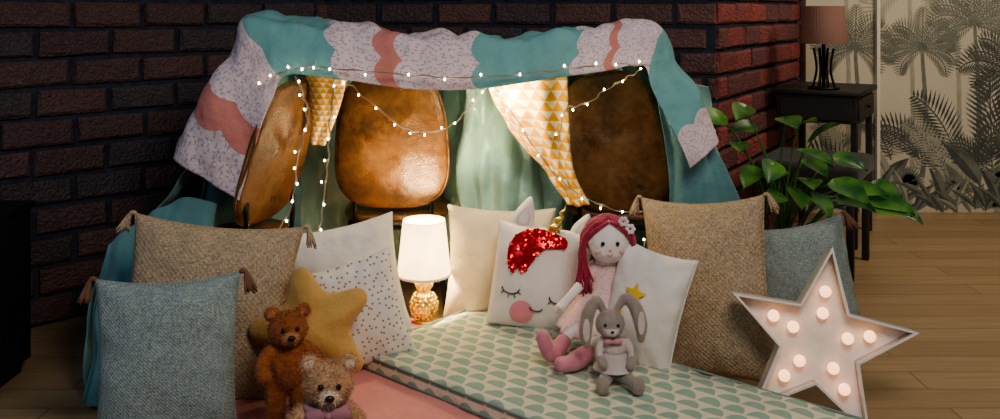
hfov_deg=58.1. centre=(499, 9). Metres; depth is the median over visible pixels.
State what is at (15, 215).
base cabinet
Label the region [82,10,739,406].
blanket fort
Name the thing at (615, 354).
toy
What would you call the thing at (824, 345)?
light
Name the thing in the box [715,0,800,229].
wall
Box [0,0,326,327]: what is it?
wall
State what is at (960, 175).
mural
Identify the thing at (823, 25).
desk lamp
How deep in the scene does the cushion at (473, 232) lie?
3.12 m
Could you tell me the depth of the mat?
2.46 m
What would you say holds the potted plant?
on the floor
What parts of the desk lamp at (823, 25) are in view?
lamp shade, cage stem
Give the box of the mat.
[235,318,484,418]
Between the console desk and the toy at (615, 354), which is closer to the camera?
the toy at (615, 354)
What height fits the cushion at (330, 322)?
0.323 m
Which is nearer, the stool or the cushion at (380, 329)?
the cushion at (380, 329)
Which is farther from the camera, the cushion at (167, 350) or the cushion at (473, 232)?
the cushion at (473, 232)
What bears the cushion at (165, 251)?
on the mat
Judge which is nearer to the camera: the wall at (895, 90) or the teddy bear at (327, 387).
the teddy bear at (327, 387)
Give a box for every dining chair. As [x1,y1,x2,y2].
[217,79,310,228]
[334,81,450,312]
[568,70,669,229]
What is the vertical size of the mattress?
0.064 m
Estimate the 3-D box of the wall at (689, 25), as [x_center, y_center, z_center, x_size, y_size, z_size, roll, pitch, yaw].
[0.072,-0.150,4.063,1.759,2.600,0.143,0,0,9]
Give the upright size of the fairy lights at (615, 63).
0.746 m
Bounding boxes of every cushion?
[76,268,257,418]
[116,210,316,399]
[249,267,367,372]
[294,211,413,331]
[311,246,415,365]
[443,204,555,316]
[486,197,590,330]
[608,243,698,368]
[628,192,779,381]
[754,147,873,184]
[764,211,859,345]
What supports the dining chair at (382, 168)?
on the floor
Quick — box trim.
[875,0,879,179]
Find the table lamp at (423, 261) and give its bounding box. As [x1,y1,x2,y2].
[398,215,450,324]
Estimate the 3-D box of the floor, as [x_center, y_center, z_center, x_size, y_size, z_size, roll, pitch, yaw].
[0.500,1.180,2.200,7.400,0.060,6.400,0,0,0]
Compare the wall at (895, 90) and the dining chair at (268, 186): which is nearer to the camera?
the dining chair at (268, 186)
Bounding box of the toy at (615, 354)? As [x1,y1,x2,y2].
[579,292,647,395]
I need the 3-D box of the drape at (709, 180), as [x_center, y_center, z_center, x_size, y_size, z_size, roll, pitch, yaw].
[0.686,0.645,2.994,0.405,0.973,0.097,0,0,-13]
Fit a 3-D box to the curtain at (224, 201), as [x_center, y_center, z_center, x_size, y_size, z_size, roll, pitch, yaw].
[-0.850,0.620,3.209,0.178,0.904,0.586,0,0,27]
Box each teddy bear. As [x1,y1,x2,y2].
[253,301,324,418]
[286,350,367,418]
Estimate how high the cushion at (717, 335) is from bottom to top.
0.612 m
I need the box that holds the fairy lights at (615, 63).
[257,60,648,247]
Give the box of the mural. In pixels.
[808,0,999,211]
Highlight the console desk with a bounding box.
[771,81,876,249]
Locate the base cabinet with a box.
[0,200,34,387]
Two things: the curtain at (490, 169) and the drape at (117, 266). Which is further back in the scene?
the curtain at (490, 169)
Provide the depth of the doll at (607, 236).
2.69 m
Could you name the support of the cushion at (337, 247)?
on the mat
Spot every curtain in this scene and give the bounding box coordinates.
[200,74,302,226]
[301,68,711,286]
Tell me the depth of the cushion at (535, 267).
2.89 m
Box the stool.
[754,147,873,282]
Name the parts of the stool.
leg, seat frame, leg, leg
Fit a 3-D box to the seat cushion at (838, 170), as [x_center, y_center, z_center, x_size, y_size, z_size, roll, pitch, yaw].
[1.425,0.705,4.073,0.440,0.090,0.460,0,0,31]
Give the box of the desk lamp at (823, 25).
[799,6,847,89]
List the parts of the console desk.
leg, leg, drawer, leg, drawer, leg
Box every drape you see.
[82,197,216,406]
[657,100,739,203]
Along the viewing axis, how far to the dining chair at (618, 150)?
3.27 m
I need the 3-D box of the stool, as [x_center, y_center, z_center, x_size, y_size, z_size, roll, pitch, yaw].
[1.425,0.905,4.073,0.440,0.490,0.460,0,0,31]
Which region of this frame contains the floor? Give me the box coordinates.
[0,212,999,418]
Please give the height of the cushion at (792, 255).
0.475 m
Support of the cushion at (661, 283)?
on the mattress
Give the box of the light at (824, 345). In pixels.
[732,247,918,418]
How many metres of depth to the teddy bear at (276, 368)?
2.30 m
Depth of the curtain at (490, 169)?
3.40 m
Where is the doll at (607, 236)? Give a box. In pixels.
[536,213,636,371]
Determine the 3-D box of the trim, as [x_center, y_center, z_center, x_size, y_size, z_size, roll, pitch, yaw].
[2.140,-0.150,5.103,0.020,2.600,0.035,0,0,0]
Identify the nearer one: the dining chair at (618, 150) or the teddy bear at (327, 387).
the teddy bear at (327, 387)
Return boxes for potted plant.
[706,102,922,229]
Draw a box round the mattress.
[362,310,864,418]
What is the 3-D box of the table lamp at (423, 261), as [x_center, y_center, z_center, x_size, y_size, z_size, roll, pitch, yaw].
[-0.263,0.902,3.115,0.189,0.355,0.189,0,0,0]
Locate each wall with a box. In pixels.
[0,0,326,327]
[326,0,716,129]
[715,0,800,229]
[799,0,998,211]

